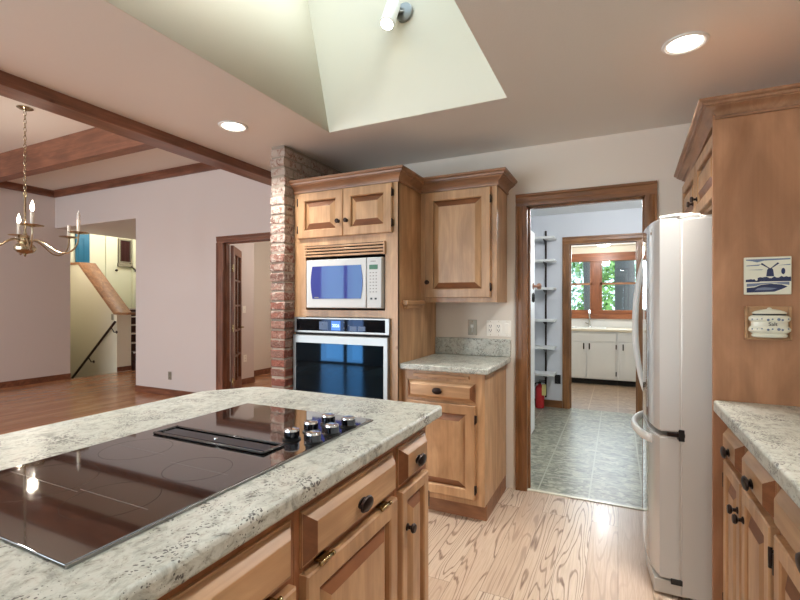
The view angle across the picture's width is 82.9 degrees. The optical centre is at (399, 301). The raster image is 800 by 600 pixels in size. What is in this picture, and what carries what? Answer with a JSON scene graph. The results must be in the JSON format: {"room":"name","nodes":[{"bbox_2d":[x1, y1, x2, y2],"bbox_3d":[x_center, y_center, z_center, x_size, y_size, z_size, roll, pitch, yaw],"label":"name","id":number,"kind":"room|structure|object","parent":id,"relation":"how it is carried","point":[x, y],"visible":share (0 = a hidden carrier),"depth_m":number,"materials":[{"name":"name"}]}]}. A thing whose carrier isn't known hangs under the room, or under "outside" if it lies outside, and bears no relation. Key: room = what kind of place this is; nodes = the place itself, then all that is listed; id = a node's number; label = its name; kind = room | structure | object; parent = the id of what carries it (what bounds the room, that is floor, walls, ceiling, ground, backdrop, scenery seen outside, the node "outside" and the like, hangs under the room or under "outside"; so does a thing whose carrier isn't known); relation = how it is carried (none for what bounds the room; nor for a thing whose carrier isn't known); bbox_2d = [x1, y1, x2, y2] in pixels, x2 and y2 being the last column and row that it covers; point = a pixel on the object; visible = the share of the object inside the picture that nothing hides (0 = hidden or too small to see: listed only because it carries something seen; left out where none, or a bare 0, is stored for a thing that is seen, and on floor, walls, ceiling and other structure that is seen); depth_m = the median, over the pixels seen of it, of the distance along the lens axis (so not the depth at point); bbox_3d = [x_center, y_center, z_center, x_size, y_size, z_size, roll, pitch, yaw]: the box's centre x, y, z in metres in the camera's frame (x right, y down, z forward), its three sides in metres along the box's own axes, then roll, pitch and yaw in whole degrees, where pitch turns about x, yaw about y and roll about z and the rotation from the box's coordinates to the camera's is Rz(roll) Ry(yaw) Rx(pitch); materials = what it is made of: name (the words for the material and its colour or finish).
{"room":"kitchen","nodes":[
{"label":"kitchen","id":0,"kind":"room"},
{"bbox_2d":[0,188,135,381],"bbox_3d":[-6.956,-0.440,5.678,0.120,3.560,10.600,0,0,26],"label":"wall","id":1,"kind":"structure","parent":0,"point":[35,287],"depth_m":7.47,"materials":[{"name":"beige paint"}]},
{"bbox_2d":[0,181,54,197],"bbox_3d":[-7.521,-1.835,4.296,0.060,0.110,7.620,0,0,26],"label":"crown molding","id":2,"kind":"structure","parent":1,"relation":"attached to","point":[6,185],"depth_m":7.36,"materials":[{"name":"brown wood"}]},
{"bbox_2d":[0,373,70,387],"bbox_3d":[-7.489,1.295,4.414,0.015,0.090,7.860,0,0,26],"label":"baseboard","id":3,"kind":"structure","parent":1,"relation":"attached to","point":[61,376],"depth_m":7.46,"materials":[{"name":"brown wood"}]},
{"bbox_2d":[129,308,135,352],"bbox_3d":[-5.395,0.667,9.910,1.528,1.050,1.580,0,0,26],"label":"trim","id":4,"kind":"structure","parent":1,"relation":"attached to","point":[129,308],"depth_m":9.75,"materials":[{"name":"beige paint"}]},
{"bbox_2d":[64,221,135,238],"bbox_3d":[-4.210,-1.310,8.651,2.250,0.100,2.860,0,0,26],"label":"ceiling","id":5,"kind":"structure","parent":0,"point":[121,229],"depth_m":7.87,"materials":[{"name":"beige paint"}]},
{"bbox_2d":[0,95,200,189],"bbox_3d":[-4.870,-1.925,3.093,6.140,0.070,7.750,0,0,26],"label":"ceiling","id":6,"kind":"structure","parent":0,"point":[41,125],"depth_m":5.84,"materials":[{"name":"beige paint"}]},
{"bbox_2d":[0,105,88,256],"bbox_3d":[-3.649,-1.165,4.409,1.079,1.451,0.959,0,0,44],"label":"chandelier","id":7,"kind":"object","parent":6,"relation":"hanging from","point":[24,246],"visible":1,"depth_m":4.40,"materials":[{"name":"gold metal"}]},
{"bbox_2d":[0,127,155,181],"bbox_3d":[-3.841,-1.738,5.233,5.880,0.305,0.140,0,0,26],"label":"beam","id":8,"kind":"structure","parent":6,"relation":"attached to","point":[94,144],"depth_m":5.14,"materials":[{"name":"brown wood"}]},
{"bbox_2d":[70,265,130,377],"bbox_3d":[-6.249,1.140,9.228,1.975,3.800,0.280,0,0,26],"label":"wall","id":9,"kind":"structure","parent":0,"point":[90,316],"depth_m":9.01,"materials":[{"name":"beige paint"}]},
{"bbox_2d":[71,321,117,378],"bbox_3d":[-6.004,0.958,8.900,1.411,1.202,0.100,0,0,26],"label":"handrail","id":10,"kind":"object","parent":9,"relation":"attached to","point":[114,322],"visible":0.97,"depth_m":8.84,"materials":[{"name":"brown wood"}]},
{"bbox_2d":[70,262,135,314],"bbox_3d":[-6.093,-0.285,9.153,2.320,1.050,0.330,0,0,26],"label":"cap","id":11,"kind":"object","parent":9,"relation":"attached to","point":[92,271],"visible":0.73,"depth_m":9.03,"materials":[{"name":"brown wood"}]},
{"bbox_2d":[117,365,131,371],"bbox_3d":[-5.352,1.295,8.796,0.015,0.090,0.280,0,0,26],"label":"baseboard","id":12,"kind":"structure","parent":9,"relation":"attached to","point":[124,368],"depth_m":8.79,"materials":[{"name":"brown wood"}]},
{"bbox_2d":[70,233,130,307],"bbox_3d":[-7.017,0.440,10.058,0.130,5.200,2.960,0,0,26],"label":"wall","id":13,"kind":"structure","parent":0,"point":[123,273],"depth_m":10.67,"materials":[{"name":"beige paint"}]},
{"bbox_2d":[75,234,89,262],"bbox_3d":[-6.972,-0.810,9.947,0.048,1.800,0.280,0,0,26],"label":"door","id":14,"kind":"structure","parent":13,"relation":"in","point":[82,251],"depth_m":9.95,"materials":[{"name":"blue paint"}]},
{"bbox_2d":[90,234,93,262],"bbox_3d":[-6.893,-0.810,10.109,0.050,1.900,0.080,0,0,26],"label":"door","id":15,"kind":"structure","parent":13,"relation":"in","point":[91,235],"depth_m":10.10,"materials":[{"name":"beige paint"}]},
{"bbox_2d":[105,236,117,291],"bbox_3d":[-6.673,-0.810,10.503,0.105,1.900,0.260,0,0,26],"label":"door","id":16,"kind":"structure","parent":13,"relation":"in","point":[111,269],"depth_m":10.51,"materials":[{"name":"beige paint"}]},
{"bbox_2d":[117,238,132,266],"bbox_3d":[-6.552,-1.170,10.794,0.070,0.660,0.350,0,0,26],"label":"framed window","id":17,"kind":"structure","parent":13,"relation":"in","point":[124,245],"depth_m":10.80,"materials":[{"name":"beige wood"}]},
{"bbox_2d":[121,241,129,261],"bbox_3d":[-6.558,-1.210,10.808,0.016,0.480,0.210,0,0,26],"label":"curtain","id":18,"kind":"object","parent":17,"relation":"hanging from","point":[125,245],"depth_m":10.81,"materials":[{"name":"red fabric"}]},
{"bbox_2d":[131,239,135,307],"bbox_3d":[-6.448,-0.860,10.999,0.080,2.000,0.110,0,0,26],"label":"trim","id":19,"kind":"structure","parent":13,"relation":"attached to","point":[133,273],"depth_m":10.96,"materials":[{"name":"beige paint"}]},
{"bbox_2d":[130,310,135,369],"bbox_3d":[-5.509,0.743,9.965,1.770,1.195,1.580,0,0,26],"label":"stairs","id":20,"kind":"structure","parent":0,"point":[133,320],"depth_m":9.29,"materials":[{"name":"brown wood"}]},
{"bbox_2d":[0,70,271,185],"bbox_3d":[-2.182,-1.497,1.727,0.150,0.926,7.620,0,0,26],"label":"header beam","id":21,"kind":"structure","parent":0,"point":[13,87],"depth_m":2.67,"materials":[{"name":"brown wood"}]},
{"bbox_2d":[55,169,271,391],"bbox_3d":[-3.153,-0.310,6.489,6.030,3.300,0.120,0,0,26],"label":"wall","id":22,"kind":"structure","parent":0,"point":[179,220],"depth_m":6.42,"materials":[{"name":"beige paint"}]},
{"bbox_2d":[53,163,218,197],"bbox_3d":[-3.259,-1.835,6.441,5.880,0.110,0.060,0,0,26],"label":"crown molding","id":23,"kind":"structure","parent":22,"relation":"attached to","point":[197,167],"depth_m":6.76,"materials":[{"name":"brown wood"}]},
{"bbox_2d":[135,385,196,396],"bbox_3d":[-3.218,1.295,6.446,1.690,0.090,0.015,0,0,26],"label":"baseboard","id":24,"kind":"structure","parent":22,"relation":"attached to","point":[169,392],"depth_m":6.55,"materials":[{"name":"brown wood"}]},
{"bbox_2d":[168,371,171,379],"bbox_3d":[-3.298,1.055,6.487,0.072,0.116,0.009,0,0,26],"label":"outlet plate","id":25,"kind":"object","parent":22,"relation":"attached to","point":[169,373],"visible":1,"depth_m":6.48,"materials":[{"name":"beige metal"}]},
{"bbox_2d":[230,245,243,388],"bbox_3d":[-2.357,0.280,6.515,0.146,2.100,0.810,0,0,-11],"label":"french door","id":26,"kind":"structure","parent":22,"relation":"in","point":[236,326],"depth_m":6.53,"materials":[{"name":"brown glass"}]},
{"bbox_2d":[216,232,271,389],"bbox_3d":[-1.937,0.233,5.894,1.112,2.215,0.138,0,0,26],"label":"trim","id":27,"kind":"structure","parent":22,"relation":"attached to","point":[223,243],"depth_m":6.06,"materials":[{"name":"brown wood"}]},
{"bbox_2d":[230,242,253,378],"bbox_3d":[-2.772,0.090,7.061,0.120,2.500,1.240,0,0,26],"label":"wall","id":28,"kind":"structure","parent":0,"point":[247,249],"depth_m":7.46,"materials":[{"name":"beige paint"}]},
{"bbox_2d":[242,377,254,384],"bbox_3d":[-2.712,1.295,7.031,0.015,0.090,1.240,0,0,26],"label":"baseboard","id":29,"kind":"structure","parent":28,"relation":"attached to","point":[250,379],"depth_m":7.46,"materials":[{"name":"brown wood"}]},
{"bbox_2d":[254,241,271,369],"bbox_3d":[-2.611,0.090,8.503,0.120,2.500,1.740,0,0,26],"label":"wall","id":30,"kind":"structure","parent":0,"point":[262,320],"depth_m":8.46,"materials":[{"name":"beige paint"}]},
{"bbox_2d":[254,367,271,375],"bbox_3d":[-2.550,1.295,8.474,0.015,0.090,1.500,0,0,26],"label":"baseboard","id":31,"kind":"structure","parent":30,"relation":"attached to","point":[266,370],"depth_m":8.43,"materials":[{"name":"brown wood"}]},
{"bbox_2d":[104,0,507,131],"bbox_3d":[-0.523,-1.730,1.755,1.494,1.259,2.310,0,0,26],"label":"skylight","id":32,"kind":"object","parent":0,"point":[333,64],"depth_m":2.65,"materials":[{"name":"beige paint"}]},
{"bbox_2d":[380,0,412,30],"bbox_3d":[-0.025,-1.679,2.631,0.148,0.204,0.173,0,0,26],"label":"track spotlight","id":33,"kind":"object","parent":32,"relation":"attached to","point":[393,10],"visible":1,"depth_m":2.62,"materials":[{"name":"silver metal"}]},
{"bbox_2d":[270,145,341,389],"bbox_3d":[-0.697,0.121,3.542,0.135,2.438,0.789,0,0,26],"label":"brick pillar","id":34,"kind":"structure","parent":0,"point":[287,164],"depth_m":3.20,"materials":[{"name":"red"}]},
{"bbox_2d":[0,370,693,599],"bbox_3d":[-2.942,1.370,4.495,12.400,0.060,11.950,0,0,26],"label":"floor","id":35,"kind":"structure","parent":0,"point":[532,545],"depth_m":2.90,"materials":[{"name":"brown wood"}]},
{"bbox_2d":[157,512,295,599],"bbox_3d":[-0.734,0.888,0.970,0.973,0.903,0.496,0,0,26],"label":"base cabinet","id":36,"kind":"object","parent":35,"relation":"on","point":[262,567],"visible":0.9,"depth_m":0.87,"materials":[{"name":"brown wood"}]},
{"bbox_2d":[294,447,396,599],"bbox_3d":[-0.519,0.888,1.418,0.973,0.903,0.496,0,0,26],"label":"base cabinet","id":37,"kind":"object","parent":35,"relation":"on","point":[345,537],"visible":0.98,"depth_m":1.19,"materials":[{"name":"brown wood"}]},
{"bbox_2d":[0,387,441,599],"bbox_3d":[-0.798,0.416,0.958,1.062,0.042,2.234,0,0,26],"label":"countertop","id":38,"kind":"structure","parent":37,"relation":"on","point":[148,565],"depth_m":0.97,"materials":[{"name":"stone"}]},
{"bbox_2d":[0,403,372,568],"bbox_3d":[-0.540,0.376,1.207,0.558,0.037,0.929,0,0,26],"label":"cooktop","id":39,"kind":"object","parent":38,"relation":"in","point":[67,509],"visible":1,"depth_m":1.02,"materials":[{"name":"black glass"}]},
{"bbox_2d":[162,428,274,450],"bbox_3d":[-0.519,0.388,1.279,0.397,0.003,0.045,0,0,26],"label":"vent","id":40,"kind":"object","parent":39,"relation":"attached to","point":[199,434],"depth_m":1.28,"materials":[{"name":"black metal"}]},
{"bbox_2d":[289,164,435,400],"bbox_3d":[-0.226,0.241,3.343,0.889,2.197,0.733,0,0,26],"label":"tall cabinet","id":41,"kind":"object","parent":35,"relation":"on","point":[376,212],"visible":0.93,"depth_m":3.04,"materials":[{"name":"brown wood"}]},
{"bbox_2d":[293,317,390,399],"bbox_3d":[-0.305,0.488,3.295,0.765,0.764,0.646,0,0,26],"label":"wall oven","id":42,"kind":"object","parent":41,"relation":"in","point":[347,356],"visible":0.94,"depth_m":3.04,"materials":[{"name":"black glass"}]},
{"bbox_2d":[307,257,384,308],"bbox_3d":[-0.304,-0.126,3.224,0.599,0.337,0.393,0,0,26],"label":"microwave","id":43,"kind":"object","parent":41,"relation":"in","point":[349,282],"visible":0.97,"depth_m":3.03,"materials":[{"name":"white plastic"}]},
{"bbox_2d":[394,426,428,599],"bbox_3d":[-0.352,0.888,1.763,0.975,0.903,0.268,0,0,26],"label":"base cabinet","id":44,"kind":"object","parent":35,"relation":"on","point":[411,491],"visible":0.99,"depth_m":1.53,"materials":[{"name":"brown wood"}]},
{"bbox_2d":[402,365,505,520],"bbox_3d":[0.376,0.887,3.077,0.549,0.906,0.638,0,0,26],"label":"base cabinet","id":45,"kind":"object","parent":35,"relation":"on","point":[466,463],"visible":0.69,"depth_m":2.80,"materials":[{"name":"brown wood"}]},
{"bbox_2d":[400,353,510,374],"bbox_3d":[0.395,0.414,3.080,0.580,0.038,0.637,0,0,26],"label":"countertop","id":46,"kind":"structure","parent":45,"relation":"on","point":[451,363],"depth_m":2.91,"materials":[{"name":"stone"}]},
{"bbox_2d":[535,380,545,407],"bbox_3d":[1.774,1.163,5.746,0.166,0.353,0.118,0,0,26],"label":"fire extinguisher","id":47,"kind":"object","parent":35,"relation":"on","point":[540,390],"visible":0.9,"depth_m":5.70,"materials":[{"name":"red metal"}]},
{"bbox_2d":[527,488,642,510],"bbox_3d":[1.242,1.337,3.076,0.770,0.006,0.030,0,0,26],"label":"trim","id":48,"kind":"structure","parent":35,"relation":"on","point":[528,489],"depth_m":3.06,"materials":[{"name":"beige metal"}]},
{"bbox_2d":[571,331,616,385],"bbox_3d":[3.157,0.910,7.664,0.932,0.860,0.630,0,0,26],"label":"base cabinet","id":49,"kind":"object","parent":35,"relation":"on","point":[593,354],"visible":0.66,"depth_m":7.35,"materials":[{"name":"white paint"}]},
{"bbox_2d":[617,332,635,386],"bbox_3d":[3.921,0.910,7.297,0.761,0.860,0.630,0,0,26],"label":"base cabinet","id":50,"kind":"object","parent":35,"relation":"on","point":[626,366],"visible":0.44,"depth_m":7.15,"materials":[{"name":"white paint"}]},
{"bbox_2d":[631,213,711,599],"bbox_3d":[1.640,0.469,2.263,0.868,1.742,0.760,0,0,26],"label":"refrigerator","id":51,"kind":"object","parent":35,"relation":"on","point":[675,268],"visible":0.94,"depth_m":2.04,"materials":[{"name":"white metal"}]},
{"bbox_2d":[674,83,799,599],"bbox_3d":[1.724,0.276,2.151,0.673,2.128,1.197,0,0,26],"label":"tall cabinet","id":52,"kind":"object","parent":35,"relation":"on","point":[738,164],"visible":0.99,"depth_m":1.76,"materials":[{"name":"brown wood"}]},
{"bbox_2d":[744,256,791,294],"bbox_3d":[1.393,-0.100,1.719,0.144,0.143,0.011,0,0,26],"label":"tile","id":53,"kind":"structure","parent":52,"relation":"attached to","point":[762,275],"depth_m":1.71,"materials":[{"name":"white ceramic"}]},
{"bbox_2d":[744,306,791,340],"bbox_3d":[1.384,0.080,1.698,0.142,0.128,0.058,0,0,26],"label":"frame","id":54,"kind":"object","parent":52,"relation":"attached to","point":[760,322],"visible":1,"depth_m":1.69,"materials":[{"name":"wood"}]},
{"bbox_2d":[748,315,790,337],"bbox_3d":[1.384,0.091,1.698,0.129,0.082,0.054,0,0,26],"label":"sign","id":55,"kind":"object","parent":54,"relation":"on","point":[759,326],"depth_m":1.68,"materials":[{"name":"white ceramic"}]},
{"bbox_2d":[720,426,782,599],"bbox_3d":[1.368,0.887,1.370,0.615,0.905,0.662,0,0,26],"label":"base cabinet","id":56,"kind":"object","parent":35,"relation":"on","point":[749,491],"visible":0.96,"depth_m":1.43,"materials":[{"name":"brown wood"}]},
{"bbox_2d":[714,400,799,507],"bbox_3d":[0.988,0.411,0.556,0.618,0.048,2.458,0,0,26],"label":"countertop","id":57,"kind":"structure","parent":56,"relation":"on","point":[771,433],"depth_m":1.34,"materials":[{"name":"stone"}]},
{"bbox_2d":[772,489,799,599],"bbox_3d":[1.095,0.887,0.803,0.615,0.905,0.594,0,0,26],"label":"base cabinet","id":58,"kind":"object","parent":35,"relation":"on","point":[786,555],"visible":0.97,"depth_m":1.09,"materials":[{"name":"brown wood"}]},
{"bbox_3d":[2.284,0.910,8.084,1.004,0.860,0.630,0,0,26],"label":"cabinet","id":59,"kind":"object","parent":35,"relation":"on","visible":0},
{"bbox_2d":[571,327,631,331],"bbox_3d":[3.412,0.458,7.552,3.580,0.040,0.629,0,0,26],"label":"countertop","id":60,"kind":"structure","parent":59,"relation":"on","point":[608,329],"depth_m":7.32,"materials":[{"name":"beige"}]},
{"bbox_2d":[585,310,590,326],"bbox_3d":[3.267,0.285,7.794,0.102,0.306,0.174,0,0,2],"label":"faucet","id":61,"kind":"object","parent":60,"relation":"on","point":[589,311],"visible":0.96,"depth_m":7.83,"materials":[{"name":"silver metal"}]},
{"bbox_2d":[572,326,605,328],"bbox_3d":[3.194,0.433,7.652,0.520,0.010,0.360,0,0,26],"label":"sink","id":62,"kind":"object","parent":60,"relation":"in","point":[574,326],"visible":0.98,"depth_m":7.72,"materials":[{"name":"white ceramic"}]},
{"bbox_2d":[0,0,799,172],"bbox_3d":[-0.730,-1.130,0.398,3.660,0.060,6.485,0,0,26],"label":"ceiling","id":63,"kind":"structure","parent":0,"point":[567,70],"depth_m":2.20,"materials":[{"name":"white paint"}]},
{"bbox_2d":[218,121,247,131],"bbox_3d":[-1.043,-1.095,2.832,0.176,0.007,0.176,0,0,26],"label":"recessed light","id":64,"kind":"object","parent":63,"relation":"in","point":[233,126],"visible":1,"depth_m":2.82,"materials":[{"name":"white paint"}]},
{"bbox_2d":[661,31,709,54],"bbox_3d":[1.210,-1.095,1.925,0.176,0.007,0.176,0,0,26],"label":"recessed light","id":65,"kind":"object","parent":63,"relation":"in","point":[684,43],"visible":1,"depth_m":1.92,"materials":[{"name":"white paint"}]},
{"bbox_2d":[404,123,690,488],"bbox_3d":[0.689,0.120,3.381,3.890,2.440,0.120,0,0,26],"label":"wall","id":66,"kind":"structure","parent":0,"point":[654,154],"depth_m":3.15,"materials":[{"name":"beige paint"}]},
{"bbox_2d":[421,167,516,301],"bbox_3d":[0.478,-0.431,3.204,0.622,0.868,0.378,0,0,26],"label":"upper cabinet","id":67,"kind":"object","parent":66,"relation":"attached to","point":[464,214],"visible":0.97,"depth_m":3.08,"materials":[{"name":"brown wood"}]},
{"bbox_2d":[468,320,476,334],"bbox_3d":[0.540,0.190,3.379,0.070,0.115,0.012,0,0,26],"label":"phone jack plate","id":68,"kind":"object","parent":66,"relation":"attached to","point":[472,324],"visible":1,"depth_m":3.38,"materials":[{"name":"beige metal"}]},
{"bbox_2d":[435,337,510,356],"bbox_3d":[0.535,0.332,3.376,0.576,0.126,0.019,0,0,26],"label":"backsplash","id":69,"kind":"structure","parent":66,"relation":"attached to","point":[443,345],"depth_m":3.36,"materials":[{"name":"stone"}]},
{"bbox_2d":[487,320,510,336],"bbox_3d":[0.717,0.192,3.294,0.180,0.117,0.010,0,0,26],"label":"outlet plate","id":70,"kind":"object","parent":66,"relation":"attached to","point":[494,327],"visible":1,"depth_m":3.29,"materials":[{"name":"white plastic"}]},
{"bbox_2d":[488,324,492,332],"bbox_3d":[0.663,0.192,3.319,0.036,0.067,0.004,0,0,26],"label":"outlet","id":71,"kind":"object","parent":70,"relation":"attached to","point":[490,326],"depth_m":3.32,"materials":[{"name":"white plastic"}]},
{"bbox_2d":[496,324,500,332],"bbox_3d":[0.717,0.192,3.293,0.036,0.067,0.004,0,0,26],"label":"outlet","id":72,"kind":"object","parent":70,"relation":"attached to","point":[498,326],"depth_m":3.29,"materials":[{"name":"white plastic"}]},
{"bbox_2d":[515,180,656,507],"bbox_3d":[1.250,0.287,3.101,0.881,2.105,0.138,0,0,26],"label":"trim","id":73,"kind":"structure","parent":66,"relation":"attached to","point":[646,191],"depth_m":3.21,"materials":[{"name":"brown wood"}]},
{"bbox_2d":[531,208,641,400],"bbox_3d":[2.560,0.115,5.549,2.400,2.450,0.120,0,0,26],"label":"wall","id":74,"kind":"structure","parent":0,"point":[557,226],"depth_m":5.76,"materials":[{"name":"white paint"}]},
{"bbox_2d":[545,231,546,396],"bbox_3d":[1.869,0.155,5.804,0.020,2.130,0.018,0,0,26],"label":"shelf standard","id":75,"kind":"object","parent":74,"relation":"attached to","point":[545,231],"visible":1,"depth_m":5.79,"materials":[{"name":"black metal"}]},
{"bbox_2d":[535,236,556,244],"bbox_3d":[1.712,-0.767,5.747,0.496,0.085,0.251,0,0,26],"label":"shelf","id":76,"kind":"object","parent":75,"relation":"attached to","point":[541,238],"visible":0.59,"depth_m":5.62,"materials":[{"name":"white paint"}]},
{"bbox_2d":[535,345,556,351],"bbox_3d":[1.712,0.598,5.747,0.496,0.085,0.251,0,0,26],"label":"shelf","id":77,"kind":"object","parent":75,"relation":"attached to","point":[544,347],"visible":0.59,"depth_m":5.62,"materials":[{"name":"white paint"}]},
{"bbox_2d":[535,259,556,266],"bbox_3d":[1.712,-0.485,5.747,0.496,0.085,0.251,0,0,26],"label":"shelf","id":78,"kind":"object","parent":75,"relation":"attached to","point":[544,261],"visible":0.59,"depth_m":5.60,"materials":[{"name":"white paint"}]},
{"bbox_2d":[535,319,556,324],"bbox_3d":[1.712,0.258,5.747,0.496,0.085,0.251,0,0,26],"label":"shelf","id":79,"kind":"object","parent":75,"relation":"attached to","point":[544,321],"visible":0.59,"depth_m":5.58,"materials":[{"name":"white paint"}]},
{"bbox_2d":[535,287,556,293],"bbox_3d":[1.712,-0.138,5.747,0.496,0.085,0.251,0,0,26],"label":"shelf","id":80,"kind":"object","parent":75,"relation":"attached to","point":[544,289],"visible":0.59,"depth_m":5.58,"materials":[{"name":"white paint"}]},
{"bbox_2d":[535,370,556,377],"bbox_3d":[1.712,0.927,5.747,0.496,0.085,0.251,0,0,26],"label":"shelf","id":81,"kind":"object","parent":75,"relation":"attached to","point":[537,373],"visible":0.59,"depth_m":5.61,"materials":[{"name":"white paint"}]},
{"bbox_2d":[544,399,561,407],"bbox_3d":[1.794,1.295,5.843,0.565,0.090,0.015,0,0,26],"label":"baseboard","id":82,"kind":"structure","parent":74,"relation":"attached to","point":[547,403],"depth_m":5.76,"materials":[{"name":"brown wood"}]},
{"bbox_2d":[555,375,560,383],"bbox_3d":[2.000,0.980,5.746,0.072,0.116,0.009,0,0,26],"label":"outlet plate","id":83,"kind":"object","parent":74,"relation":"attached to","point":[557,377],"visible":0.95,"depth_m":5.74,"materials":[{"name":"black plastic"}]},
{"bbox_2d":[562,233,641,412],"bbox_3d":[2.489,0.263,5.573,0.917,2.155,0.138,0,0,26],"label":"trim","id":84,"kind":"structure","parent":74,"relation":"attached to","point":[567,242],"depth_m":5.68,"materials":[{"name":"brown wood"}]},
{"bbox_2d":[531,200,641,216],"bbox_3d":[1.986,-1.135,4.357,2.440,0.050,2.765,0,0,26],"label":"ceiling","id":85,"kind":"structure","parent":0,"point":[638,203],"depth_m":5.38,"materials":[{"name":"white paint"}]},
{"bbox_2d":[571,245,635,327],"bbox_3d":[3.575,0.190,7.890,3.600,2.300,0.120,0,0,26],"label":"wall","id":86,"kind":"structure","parent":0,"point":[628,248],"depth_m":7.84,"materials":[{"name":"beige paint"}]},
{"bbox_2d":[571,318,631,327],"bbox_3d":[3.546,0.364,7.829,3.580,0.145,0.014,0,0,26],"label":"backsplash","id":87,"kind":"structure","parent":86,"relation":"attached to","point":[616,323],"depth_m":7.83,"materials":[{"name":"white paint"}]},
{"bbox_2d":[571,251,635,318],"bbox_3d":[3.470,-0.280,7.902,2.080,1.140,0.150,0,0,26],"label":"window","id":88,"kind":"structure","parent":86,"relation":"in","point":[595,259],"depth_m":7.87,"materials":[{"name":"brown wood"}]},
{"bbox_2d":[571,243,635,247],"bbox_3d":[3.048,-0.990,6.795,3.800,0.060,2.550,0,0,26],"label":"ceiling","id":89,"kind":"structure","parent":0,"point":[619,244],"depth_m":7.70,"materials":[{"name":"beige paint"}]},
{"bbox_2d":[597,244,609,246],"bbox_3d":[3.345,-0.932,7.435,0.240,0.055,0.240,0,0,26],"label":"ceiling light","id":90,"kind":"object","parent":89,"relation":"attached to","point":[600,245],"visible":0.64,"depth_m":7.38,"materials":[{"name":"white paint"}]},
{"bbox_3d":[0.702,0.115,3.816,0.355,2.450,0.675,0,0,26],"label":"wall","id":91,"kind":"structure","parent":0,"visible":0},
{"bbox_2d":[531,231,541,433],"bbox_3d":[1.260,0.305,4.377,0.125,2.050,0.780,0,0,26],"label":"pantry door","id":92,"kind":"structure","parent":91,"relation":"in","point":[533,286],"depth_m":4.62,"materials":[{"name":"white paint"}]},
{"label":"outside","id":93,"kind":"structure","parent":0,"visible":0},
{"bbox_3d":[14.907,1.790,30.975,80.000,0.100,51.250,0,0,26],"label":"ground","id":94,"kind":"structure","parent":93,"visible":0},
{"bbox_2d":[583,262,589,309],"bbox_3d":[3.989,-1.739,10.702,2.759,7.005,1.642,0,0,43],"label":"tree","id":95,"kind":"object","parent":94,"relation":"on","point":[586,265],"visible":0.02,"depth_m":10.48,"materials":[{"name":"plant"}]},
{"bbox_2d":[571,262,609,309],"bbox_3d":[5.961,-0.739,16.129,3.259,5.005,3.063,0,0,26],"label":"tree","id":96,"kind":"object","parent":94,"relation":"on","point":[578,274],"visible":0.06,"depth_m":16.04,"materials":[{"name":"green plant"}]},
{"bbox_2d":[571,261,614,309],"bbox_3d":[6.256,-0.239,14.399,2.162,4.004,2.104,0,0,26],"label":"tree","id":97,"kind":"object","parent":94,"relation":"on","point":[607,303],"visible":0.23,"depth_m":14.16,"materials":[{"name":"green plant"}]},
{"bbox_2d":[571,260,634,309],"bbox_3d":[6.321,-2.737,11.776,3.647,9.010,1.888,0,0,11],"label":"tree","id":98,"kind":"object","parent":94,"relation":"on","point":[624,270],"visible":0.02,"depth_m":11.12,"materials":[{"name":"grey plant"}]},
{"bbox_2d":[602,260,635,300],"bbox_3d":[8.634,-0.738,16.189,3.752,5.008,3.234,0,0,26],"label":"tree","id":99,"kind":"object","parent":94,"relation":"on","point":[634,260],"visible":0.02,"depth_m":16.75,"materials":[{"name":"green plant"}]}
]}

